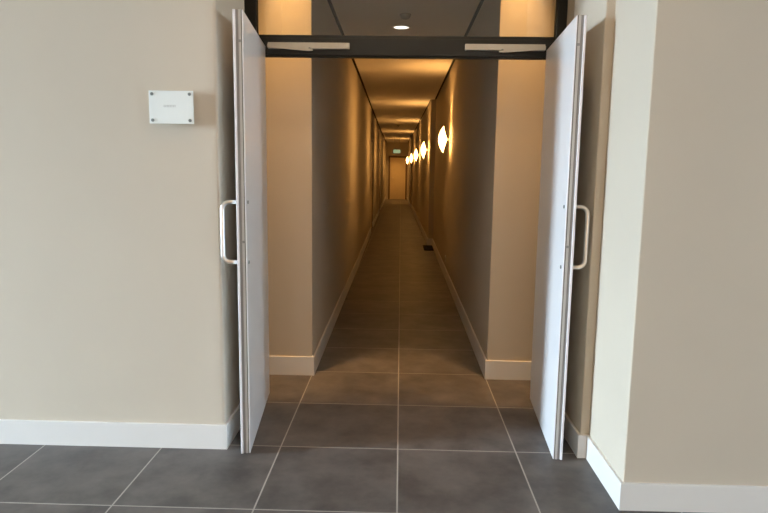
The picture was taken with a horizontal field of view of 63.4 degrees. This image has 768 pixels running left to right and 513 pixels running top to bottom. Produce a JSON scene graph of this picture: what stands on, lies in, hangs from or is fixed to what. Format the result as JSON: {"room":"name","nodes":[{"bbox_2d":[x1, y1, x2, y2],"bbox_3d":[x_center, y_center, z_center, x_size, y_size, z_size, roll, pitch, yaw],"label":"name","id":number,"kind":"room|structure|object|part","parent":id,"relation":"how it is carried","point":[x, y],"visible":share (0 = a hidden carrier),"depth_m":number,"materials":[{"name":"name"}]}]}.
{"room":"lobby","nodes":[
{"label":"lobby","id":0,"kind":"room"},
{"bbox_2d":[0,0,243,424],"bbox_3d":[-4.828,-1.432,3.384,8.132,4.600,0.884,1,8,1],"label":"wall","id":1,"kind":"structure","parent":0,"point":[119,297],"depth_m":3.02,"materials":[{"name":"beige paint"}]},
{"bbox_2d":[0,404,240,448],"bbox_3d":[-4.856,0.807,3.520,8.144,0.127,0.556,1,8,1],"label":"baseboard","id":2,"kind":"structure","parent":1,"relation":"attached to","point":[31,432],"depth_m":3.16,"materials":[{"name":"white paint"}]},
{"bbox_2d":[149,90,193,123],"bbox_3d":[-0.992,-0.698,2.915,0.208,0.151,0.040,1,8,1],"label":"wall sign","id":3,"kind":"object","parent":1,"relation":"attached to","point":[165,107],"visible":1,"depth_m":2.90,"materials":[{"name":"grey"}]},
{"bbox_2d":[258,0,385,355],"bbox_3d":[-0.632,-2.438,16.917,1.013,2.950,25.863,1,8,1],"label":"wall","id":4,"kind":"structure","parent":0,"point":[321,123],"depth_m":4.27,"materials":[{"name":"beige paint"}]},
{"bbox_2d":[269,198,384,375],"bbox_3d":[-0.645,-1.042,17.107,1.025,0.132,25.875,1,8,1],"label":"baseboard","id":5,"kind":"structure","parent":4,"relation":"attached to","point":[278,365],"depth_m":4.34,"materials":[{"name":"white paint"}]},
{"bbox_2d":[327,0,385,140],"bbox_3d":[-0.172,-3.654,16.735,0.067,0.018,25.864,1,8,1],"label":"trim","id":6,"kind":"structure","parent":4,"relation":"attached to","point":[329,1],"depth_m":7.45,"materials":[{"name":"grey"}]},
{"bbox_2d":[370,139,372,227],"bbox_3d":[-0.317,-1.667,14.472,0.038,2.110,1.480,1,8,1],"label":"door","id":7,"kind":"structure","parent":4,"relation":"in","point":[371,139],"depth_m":15.00,"materials":[{"name":"beige wood"}]},
{"bbox_3d":[-0.317,-1.667,14.472,0.038,2.110,1.480,1,8,1],"label":"frame","id":8,"kind":"part","parent":7,"relation":"part of","materials":[{"name":"brown wood"}]},
{"bbox_2d":[379,166,379,209],"bbox_3d":[-0.181,-2.609,21.206,0.038,2.110,1.380,1,8,1],"label":"door","id":9,"kind":"structure","parent":4,"relation":"in","point":[379,166],"depth_m":21.87,"materials":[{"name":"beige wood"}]},
{"bbox_2d":[0,199,695,512],"bbox_3d":[0.335,-0.357,13.224,18.000,0.120,34.300,1,8,1],"label":"floor","id":10,"kind":"structure","parent":0,"point":[398,412],"depth_m":3.17,"materials":[{"name":"tile"}]},
{"bbox_2d":[423,245,433,250],"bbox_3d":[0.807,-0.158,11.375,0.173,0.012,0.710,1,8,1],"label":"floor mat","id":11,"kind":"object","parent":10,"relation":"on","point":[426,247],"visible":1,"depth_m":11.24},
{"bbox_2d":[385,142,408,198],"bbox_3d":[0.762,-4.220,29.768,2.100,2.950,0.150,1,8,1],"label":"wall","id":12,"kind":"structure","parent":0,"point":[404,147],"depth_m":29.60,"materials":[{"name":"beige paint"}]},
{"bbox_2d":[388,156,406,198],"bbox_3d":[0.653,-3.759,29.715,0.880,2.050,0.089,1,8,1],"label":"door","id":13,"kind":"structure","parent":12,"relation":"in","point":[397,177],"depth_m":29.73,"materials":[{"name":"beige wood"}]},
{"bbox_2d":[331,0,479,142],"bbox_3d":[0.424,-3.653,16.719,1.293,0.060,25.863,1,8,1],"label":"ceiling","id":14,"kind":"structure","parent":0,"point":[399,91],"depth_m":7.36,"materials":[{"name":"paint"}]},
{"bbox_2d":[393,136,400,153],"bbox_3d":[0.501,-4.313,24.028,0.300,0.660,0.044,1,8,1],"label":"exit sign","id":15,"kind":"object","parent":14,"relation":"hanging from","point":[395,151],"visible":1,"depth_m":24.04,"materials":[{"name":"green plastic"}]},
{"bbox_2d":[392,25,410,29],"bbox_3d":[0.155,-2.073,5.615,0.176,0.016,0.176,1,8,1],"label":"recessed light","id":16,"kind":"object","parent":14,"relation":"in","point":[397,27],"visible":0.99,"depth_m":5.62,"materials":[{"name":"white plastic"}]},
{"bbox_2d":[399,13,410,19],"bbox_3d":[0.177,-1.986,5.152,0.100,0.038,0.100,1,8,1],"label":"smoke detector","id":17,"kind":"object","parent":14,"relation":"attached to","point":[405,16],"visible":1,"depth_m":5.12,"materials":[{"name":"grey plastic"}]},
{"bbox_2d":[408,0,554,360],"bbox_3d":[1.413,-2.403,16.866,0.995,2.950,25.876,1,8,1],"label":"wall","id":18,"kind":"structure","parent":0,"point":[477,198],"depth_m":4.25,"materials":[{"name":"beige paint"}]},
{"bbox_2d":[414,149,419,159],"bbox_3d":[0.866,-2.669,16.371,0.154,0.330,0.330,1,8,1],"label":"wall lamp","id":19,"kind":"object","parent":18,"relation":"attached to","point":[416,155],"visible":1,"depth_m":16.30,"materials":[{"name":"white glass"}]},
{"bbox_3d":[0.843,-2.670,16.371,0.108,0.330,0.330,1,8,1],"label":"lamp shade","id":20,"kind":"part","parent":19,"relation":"part of","materials":[{"name":"white glass"}]},
{"bbox_2d":[421,142,428,157],"bbox_3d":[0.792,-2.074,12.113,0.154,0.330,0.330,1,8,1],"label":"wall lamp","id":21,"kind":"object","parent":18,"relation":"attached to","point":[423,148],"visible":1,"depth_m":12.04,"materials":[{"name":"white glass"}]},
{"bbox_3d":[0.769,-2.074,12.113,0.108,0.330,0.330,1,8,1],"label":"lamp shade","id":22,"kind":"part","parent":21,"relation":"part of","materials":[{"name":"white glass"}]},
{"bbox_2d":[438,126,450,151],"bbox_3d":[0.762,-1.475,7.834,0.154,0.330,0.330,1,8,1],"label":"wall lamp","id":23,"kind":"object","parent":18,"relation":"attached to","point":[442,139],"visible":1,"depth_m":7.75,"materials":[{"name":"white glass"}]},
{"bbox_3d":[0.739,-1.475,7.834,0.108,0.330,0.330,1,8,1],"label":"lamp shade","id":24,"kind":"part","parent":23,"relation":"part of","materials":[{"name":"white glass"}]},
{"bbox_2d":[408,0,483,141],"bbox_3d":[0.961,-3.635,16.707,0.156,0.018,25.865,1,8,1],"label":"trim","id":25,"kind":"structure","parent":18,"relation":"attached to","point":[481,1],"depth_m":5.94,"materials":[{"name":"grey"}]},
{"bbox_2d":[407,197,530,379],"bbox_3d":[1.385,-1.007,17.056,1.001,0.132,25.888,1,8,1],"label":"baseboard","id":26,"kind":"structure","parent":18,"relation":"attached to","point":[491,369],"depth_m":4.41,"materials":[{"name":"white paint"}]},
{"bbox_2d":[565,0,767,485],"bbox_3d":[5.054,-1.230,2.901,8.083,4.600,1.363,1,8,1],"label":"wall","id":27,"kind":"structure","parent":0,"point":[667,366],"depth_m":2.54,"materials":[{"name":"beige paint"}]},
{"bbox_2d":[563,412,767,512],"bbox_3d":[5.013,1.012,3.038,8.095,0.121,1.035,1,8,1],"label":"baseboard","id":28,"kind":"structure","parent":27,"relation":"attached to","point":[627,496],"depth_m":2.62,"materials":[{"name":"white paint"}]},
{"bbox_3d":[0.138,-2.751,3.475,1.880,1.880,0.070,1,8,1],"label":"wall","id":29,"kind":"structure","parent":0,"visible":0},
{"bbox_2d":[220,9,269,453],"bbox_3d":[-0.745,-0.127,3.369,0.135,2.129,0.858,0,8,-4],"label":"door","id":30,"kind":"structure","parent":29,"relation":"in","point":[248,48],"depth_m":3.09,"materials":[{"name":"white laminate"}]},
{"bbox_3d":[-0.743,-0.117,2.991,0.086,0.311,0.021,0,8,-4],"label":"pull handle","id":31,"kind":"part","parent":30,"relation":"part of","materials":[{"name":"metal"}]},
{"bbox_3d":[-0.704,-0.127,3.376,0.045,2.117,0.850,0,8,-4],"label":"panel","id":32,"kind":"part","parent":30,"relation":"part of","materials":[{"name":"white laminate"}]},
{"bbox_2d":[244,0,567,59],"bbox_3d":[0.108,-0.469,3.765,1.873,2.720,0.050,1,8,1],"label":"door frame","id":33,"kind":"structure","parent":29,"relation":"attached to","point":[361,46],"depth_m":3.63,"materials":[{"name":"black metal"}]},
{"bbox_3d":[-0.791,-0.484,3.787,0.073,2.720,0.050,1,8,1],"label":"post","id":34,"kind":"part","parent":33,"relation":"part of","materials":[{"name":"black metal"}]},
{"bbox_2d":[267,42,349,50],"bbox_3d":[-0.440,-1.224,3.632,0.478,0.049,0.034,1,8,1],"label":"door closer","id":35,"kind":"object","parent":33,"relation":"attached to","point":[304,46],"depth_m":3.62,"materials":[{"name":"silver metal"}]},
{"bbox_3d":[-0.547,-1.218,3.623,0.265,0.038,0.010,1,8,1],"label":"slide arm","id":36,"kind":"part","parent":35,"relation":"part of","materials":[{"name":"silver metal"}]},
{"bbox_2d":[465,44,545,52],"bbox_3d":[0.701,-1.204,3.603,0.462,0.049,0.034,1,8,1],"label":"door closer","id":37,"kind":"object","parent":33,"relation":"attached to","point":[502,48],"depth_m":3.60,"materials":[{"name":"silver metal"}]},
{"bbox_3d":[0.798,-1.196,3.590,0.267,0.038,0.010,1,8,1],"label":"slide arm","id":38,"kind":"part","parent":37,"relation":"part of","materials":[{"name":"silver metal"}]},
{"bbox_3d":[1.013,-0.454,3.742,0.062,2.720,0.050,1,8,1],"label":"post","id":39,"kind":"part","parent":33,"relation":"part of","materials":[{"name":"black metal"}]},
{"bbox_2d":[530,15,589,459],"bbox_3d":[0.947,-0.094,3.339,0.125,2.119,0.838,2,8,5],"label":"door","id":40,"kind":"structure","parent":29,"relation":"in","point":[565,58],"depth_m":3.11,"materials":[{"name":"white laminate"}]},
{"bbox_3d":[0.938,-0.091,2.970,0.076,0.311,0.021,2,8,5],"label":"pull handle","id":41,"kind":"part","parent":40,"relation":"part of","materials":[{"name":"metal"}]}
]}

